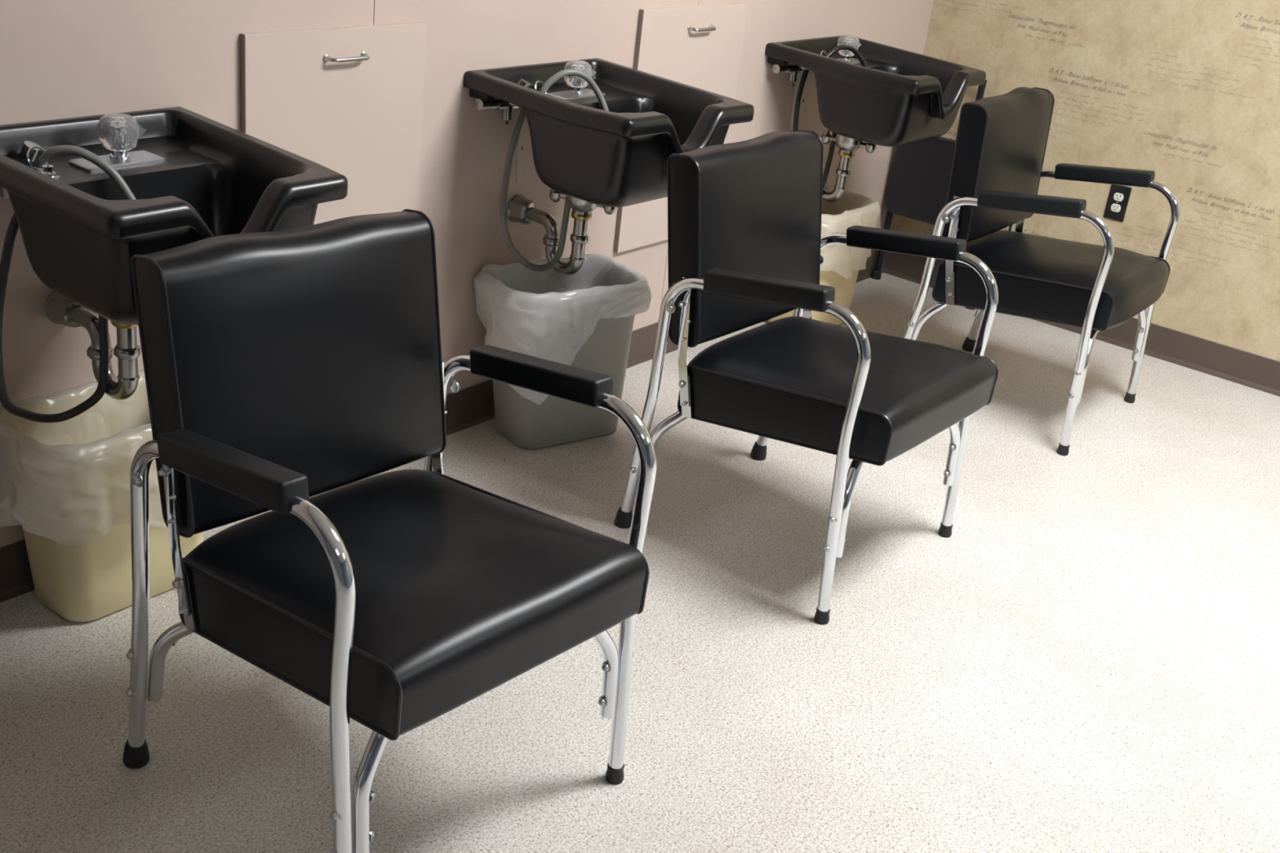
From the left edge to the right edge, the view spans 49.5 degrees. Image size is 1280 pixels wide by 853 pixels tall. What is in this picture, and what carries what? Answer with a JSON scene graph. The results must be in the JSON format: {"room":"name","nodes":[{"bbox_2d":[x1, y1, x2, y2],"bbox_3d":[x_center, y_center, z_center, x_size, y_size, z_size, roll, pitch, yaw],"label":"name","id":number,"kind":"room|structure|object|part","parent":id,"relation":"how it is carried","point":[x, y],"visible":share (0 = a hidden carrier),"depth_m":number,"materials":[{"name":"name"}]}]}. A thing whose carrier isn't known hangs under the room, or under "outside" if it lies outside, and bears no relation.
{"room":"salon","nodes":[
{"label":"salon","id":0,"kind":"room"},
{"bbox_2d":[0,0,933,547],"bbox_3d":[-1.027,-0.922,2.417,0.101,2.620,7.039,23,29,32],"label":"wall","id":1,"kind":"structure","parent":0,"point":[60,59],"depth_m":3.28,"materials":[{"name":"beige paint"}]},
{"bbox_2d":[0,106,347,422],"bbox_3d":[-0.867,-0.247,2.484,0.531,0.552,0.497,23,29,32],"label":"shampoo sink","id":2,"kind":"object","parent":1,"relation":"attached to","point":[87,195],"visible":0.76,"depth_m":2.42,"materials":[{"name":"black plastic"}]},
{"bbox_3d":[-1.039,-0.421,2.345,0.070,0.008,0.090,23,29,32],"label":"hose plate","id":3,"kind":"part","parent":2,"relation":"part of","materials":[{"name":"silver metal"}]},
{"bbox_2d":[68,112,165,172],"bbox_3d":[-0.937,-0.511,2.478,0.078,0.085,0.156,23,29,32],"label":"faucet","id":4,"kind":"object","parent":2,"relation":"on","point":[119,133],"depth_m":2.47,"materials":[{"name":"silver metal"}]},
{"bbox_2d":[0,106,347,324],"bbox_3d":[-0.852,-0.363,2.431,0.530,0.246,0.497,23,29,32],"label":"basin","id":5,"kind":"object","parent":2,"relation":"in","point":[87,195],"depth_m":2.38,"materials":[{"name":"black plastic"}]},
{"bbox_2d":[240,22,426,224],"bbox_3d":[-0.663,-0.531,3.070,0.044,0.682,0.498,23,29,32],"label":"cabinet door","id":6,"kind":"structure","parent":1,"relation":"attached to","point":[348,101],"depth_m":3.02,"materials":[{"name":"beige"}]},
{"bbox_3d":[-0.621,-0.788,2.958,0.030,0.015,0.119,23,29,32],"label":"handle","id":7,"kind":"part","parent":6,"relation":"part of","materials":[{"name":"silver metal"}]},
{"bbox_2d":[0,249,885,602],"bbox_3d":[-1.120,0.234,2.899,0.016,0.111,6.839,23,29,32],"label":"baseboard","id":8,"kind":"structure","parent":1,"relation":"attached to","point":[472,406],"depth_m":3.71,"materials":[{"name":"brown plastic"}]},
{"bbox_2d":[463,57,754,275],"bbox_3d":[-0.088,-0.615,3.441,0.506,0.521,0.515,23,29,32],"label":"shampoo sink","id":9,"kind":"object","parent":1,"relation":"attached to","point":[604,134],"visible":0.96,"depth_m":3.30,"materials":[{"name":"black plastic"}]},
{"bbox_2d":[546,59,605,101],"bbox_3d":[-0.158,-0.855,3.420,0.078,0.085,0.156,23,29,32],"label":"faucet","id":10,"kind":"object","parent":9,"relation":"on","point":[577,91],"depth_m":3.41,"materials":[{"name":"silver metal"}]},
{"bbox_2d":[549,189,616,214],"bbox_3d":[-0.140,-0.571,3.436,0.177,0.082,0.090,23,29,32],"label":"drain fitting","id":11,"kind":"object","parent":9,"relation":"on","point":[579,206],"depth_m":3.42,"materials":[{"name":"grey metal"}]},
{"bbox_2d":[463,57,754,207],"bbox_3d":[-0.075,-0.711,3.397,0.505,0.258,0.515,23,29,32],"label":"basin","id":12,"kind":"object","parent":9,"relation":"in","point":[606,134],"depth_m":3.26,"materials":[{"name":"black plastic"}]},
{"bbox_2d":[613,2,748,253],"bbox_3d":[0.133,-0.873,4.045,0.044,0.682,0.508,23,29,32],"label":"cabinet door","id":13,"kind":"structure","parent":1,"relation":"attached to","point":[700,46],"depth_m":3.99,"materials":[{"name":"beige"}]},
{"bbox_3d":[0.180,-1.131,3.938,0.030,0.015,0.119,23,29,32],"label":"handle","id":14,"kind":"part","parent":13,"relation":"part of","materials":[{"name":"silver metal"}]},
{"bbox_2d":[764,35,986,202],"bbox_3d":[0.723,-0.952,4.416,0.531,0.514,0.497,23,29,32],"label":"shampoo sink","id":15,"kind":"object","parent":1,"relation":"attached to","point":[873,93],"visible":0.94,"depth_m":4.25,"materials":[{"name":"black plastic"}]},
{"bbox_2d":[821,129,876,153],"bbox_3d":[0.666,-0.917,4.423,0.177,0.082,0.090,23,29,32],"label":"drain fitting","id":16,"kind":"object","parent":15,"relation":"on","point":[846,144],"depth_m":4.40,"materials":[{"name":"grey metal"}]},
{"bbox_2d":[835,35,866,64],"bbox_3d":[0.660,-1.201,4.428,0.078,0.085,0.156,23,29,32],"label":"faucet","id":17,"kind":"object","parent":15,"relation":"on","point":[852,44],"depth_m":4.41,"materials":[{"name":"silver metal"}]},
{"bbox_2d":[0,272,1279,852],"bbox_3d":[0.822,1.157,1.636,5.200,0.100,7.039,23,29,32],"label":"floor","id":18,"kind":"structure","parent":0,"point":[1088,661],"depth_m":2.80,"materials":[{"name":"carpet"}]},
{"bbox_2d":[22,524,204,622],"bbox_3d":[-1.025,0.153,2.733,0.236,0.413,0.394,23,29,32],"label":"waste bin","id":19,"kind":"object","parent":18,"relation":"on","point":[91,581],"visible":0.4,"depth_m":2.68,"materials":[{"name":"beige plastic"}]},
{"bbox_2d":[0,369,217,546],"bbox_3d":[-1.037,0.132,2.731,0.348,0.401,0.492,20,27,27],"label":"liner","id":20,"kind":"object","parent":19,"relation":"in","point":[66,482],"visible":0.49,"depth_m":2.53,"materials":[{"name":"white plastic"}]},
{"bbox_2d":[122,208,656,852],"bbox_3d":[-0.392,0.192,2.215,0.641,0.908,0.647,25,30,35],"label":"salon chair","id":21,"kind":"object","parent":18,"relation":"on","point":[282,369],"visible":1,"depth_m":2.12,"materials":[{"name":"black leather"}]},
{"bbox_3d":[-0.563,0.059,1.907,0.302,0.088,0.047,25,30,35],"label":"armrest","id":22,"kind":"part","parent":21,"relation":"part of","materials":[{"name":"black plastic"}]},
{"bbox_3d":[-0.607,0.347,2.050,0.597,0.692,0.034,25,30,35],"label":"frame","id":23,"kind":"part","parent":21,"relation":"part of","materials":[{"name":"silver metal"}]},
{"bbox_3d":[-0.546,-0.103,2.255,0.158,0.439,0.510,25,30,35],"label":"backrest","id":24,"kind":"part","parent":21,"relation":"part of","materials":[{"name":"black leather"}]},
{"bbox_3d":[-0.360,0.249,2.205,0.542,0.200,0.510,25,30,35],"label":"seat","id":25,"kind":"part","parent":21,"relation":"part of","materials":[{"name":"black leather"}]},
{"bbox_3d":[-0.219,0.203,2.474,0.597,0.692,0.034,25,30,35],"label":"frame","id":26,"kind":"part","parent":21,"relation":"part of","materials":[{"name":"silver metal"}]},
{"bbox_3d":[-0.170,-0.087,2.336,0.302,0.088,0.047,25,30,35],"label":"armrest","id":27,"kind":"part","parent":21,"relation":"part of","materials":[{"name":"black plastic"}]},
{"bbox_2d":[493,314,635,448],"bbox_3d":[-0.219,-0.186,3.671,0.394,0.440,0.238,-11,30,-35],"label":"waste bin","id":28,"kind":"object","parent":18,"relation":"on","point":[528,424],"visible":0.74,"depth_m":3.63,"materials":[{"name":"grey plastic"}]},
{"bbox_2d":[473,253,651,404],"bbox_3d":[-0.214,-0.203,3.664,0.439,0.428,0.288,-11,30,-35],"label":"liner","id":29,"kind":"object","parent":28,"relation":"in","point":[548,314],"visible":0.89,"depth_m":3.51,"materials":[{"name":"white plastic"}]},
{"bbox_2d":[614,129,998,624],"bbox_3d":[0.420,-0.152,3.200,0.650,0.907,0.647,23,29,32],"label":"salon chair","id":30,"kind":"object","parent":18,"relation":"on","point":[745,242],"visible":1,"depth_m":3.08,"materials":[{"name":"black leather"}]},
{"bbox_3d":[0.216,0.005,3.026,0.589,0.697,0.034,23,29,32],"label":"frame","id":31,"kind":"part","parent":30,"relation":"part of","materials":[{"name":"silver metal"}]},
{"bbox_3d":[0.254,-0.450,3.233,0.155,0.430,0.510,23,29,32],"label":"backrest","id":32,"kind":"part","parent":30,"relation":"part of","materials":[{"name":"black leather"}]},
{"bbox_3d":[0.265,-0.285,2.879,0.302,0.088,0.047,23,29,32],"label":"armrest","id":33,"kind":"part","parent":30,"relation":"part of","materials":[{"name":"black plastic"}]},
{"bbox_3d":[0.457,-0.100,3.187,0.544,0.198,0.510,23,29,32],"label":"seat","id":34,"kind":"part","parent":30,"relation":"part of","materials":[{"name":"black leather"}]},
{"bbox_3d":[0.581,-0.149,3.466,0.589,0.697,0.034,23,29,32],"label":"frame","id":35,"kind":"part","parent":30,"relation":"part of","materials":[{"name":"silver metal"}]},
{"bbox_3d":[0.635,-0.440,3.325,0.302,0.088,0.047,23,29,32],"label":"armrest","id":36,"kind":"part","parent":30,"relation":"part of","materials":[{"name":"black plastic"}]},
{"bbox_2d":[768,270,858,324],"bbox_3d":[0.595,-0.551,4.715,0.238,0.430,0.364,23,29,32],"label":"waste bin","id":37,"kind":"object","parent":18,"relation":"on","point":[844,287],"visible":0.25,"depth_m":4.71,"materials":[{"name":"beige plastic"}]},
{"bbox_2d":[820,185,880,278],"bbox_3d":[0.602,-0.570,4.710,0.295,0.418,0.414,23,29,32],"label":"liner","id":38,"kind":"object","parent":37,"relation":"in","point":[852,209],"visible":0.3,"depth_m":4.61,"materials":[{"name":"white plastic"}]},
{"bbox_2d":[871,79,986,310],"bbox_3d":[1.132,-0.884,5.127,0.444,0.814,0.089,23,29,32],"label":"folding chair","id":39,"kind":"object","parent":18,"relation":"on","point":[920,175],"visible":0.29,"depth_m":5.14,"materials":[{"name":"black plastic"}]},
{"bbox_3d":[1.012,-0.940,5.212,0.115,0.807,0.080,23,29,32],"label":"leg","id":40,"kind":"part","parent":39,"relation":"part of","materials":[{"name":"black plastic"}]},
{"bbox_3d":[1.118,-0.895,5.099,0.424,0.316,0.036,23,29,32],"label":"seat","id":41,"kind":"part","parent":39,"relation":"part of","materials":[{"name":"black plastic"}]},
{"bbox_3d":[1.138,-1.132,5.068,0.207,0.314,0.039,23,29,32],"label":"frame","id":42,"kind":"part","parent":39,"relation":"part of","materials":[{"name":"black metal"}]},
{"bbox_2d":[902,86,1180,456],"bbox_3d":[1.231,-0.504,4.190,0.623,0.916,0.647,22,28,31],"label":"salon chair","id":43,"kind":"object","parent":18,"relation":"on","point":[996,173],"visible":0.98,"depth_m":4.04,"materials":[{"name":"black leather"}]},
{"bbox_3d":[1.092,-0.798,4.194,0.121,0.417,0.510,22,28,31],"label":"backrest","id":44,"kind":"part","parent":43,"relation":"part of","materials":[{"name":"black leather"}]},
{"bbox_3d":[1.037,-0.336,4.011,0.589,0.691,0.034,22,28,31],"label":"frame","id":45,"kind":"part","parent":43,"relation":"part of","materials":[{"name":"silver metal"}]},
{"bbox_3d":[1.088,-0.622,3.864,0.302,0.088,0.047,22,28,31],"label":"armrest","id":46,"kind":"part","parent":43,"relation":"part of","materials":[{"name":"black plastic"}]},
{"bbox_3d":[1.252,-0.453,4.191,0.558,0.198,0.510,22,28,31],"label":"seat","id":47,"kind":"part","parent":43,"relation":"part of","materials":[{"name":"black leather"}]},
{"bbox_3d":[1.388,-0.495,4.460,0.589,0.691,0.034,22,28,31],"label":"frame","id":48,"kind":"part","parent":43,"relation":"part of","materials":[{"name":"silver metal"}]},
{"bbox_3d":[1.444,-0.783,4.319,0.302,0.088,0.047,22,28,31],"label":"armrest","id":49,"kind":"part","parent":43,"relation":"part of","materials":[{"name":"black plastic"}]},
{"bbox_2d":[764,35,986,146],"bbox_3d":[0.735,-1.047,4.372,0.530,0.252,0.497,23,29,32],"label":"basin","id":50,"kind":"object","parent":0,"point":[871,92],"depth_m":4.23,"materials":[{"name":"black plastic"}]},
{"bbox_2d":[889,0,1279,361],"bbox_3d":[3.052,-1.002,3.699,5.100,2.620,0.101,23,29,32],"label":"wall","id":51,"kind":"structure","parent":0,"point":[1187,92],"depth_m":4.70,"materials":[{"name":"paper"}]},
{"bbox_2d":[883,251,1279,396],"bbox_3d":[2.917,0.167,4.142,5.000,0.111,0.016,23,29,32],"label":"baseboard","id":52,"kind":"structure","parent":51,"relation":"attached to","point":[1261,373],"depth_m":4.83,"materials":[{"name":"brown plastic"}]},
{"bbox_2d":[1103,184,1132,222],"bbox_3d":[1.665,-0.781,4.837,0.072,0.122,0.009,23,29,32],"label":"wall outlet","id":53,"kind":"object","parent":51,"relation":"attached to","point":[1118,197],"visible":0.93,"depth_m":4.83,"materials":[{"name":"black plastic"}]},
{"bbox_2d":[1111,203,1120,212],"bbox_3d":[1.661,-0.763,4.842,0.034,0.027,0.003,23,29,32],"label":"receptacle","id":54,"kind":"object","parent":53,"relation":"attached to","point":[1115,207],"depth_m":4.84,"materials":[{"name":"white plastic"}]},
{"bbox_2d":[1113,192,1123,201],"bbox_3d":[1.665,-0.799,4.827,0.034,0.027,0.003,23,29,32],"label":"receptacle","id":55,"kind":"object","parent":53,"relation":"attached to","point":[1117,197],"depth_m":4.83,"materials":[{"name":"white plastic"}]}
]}

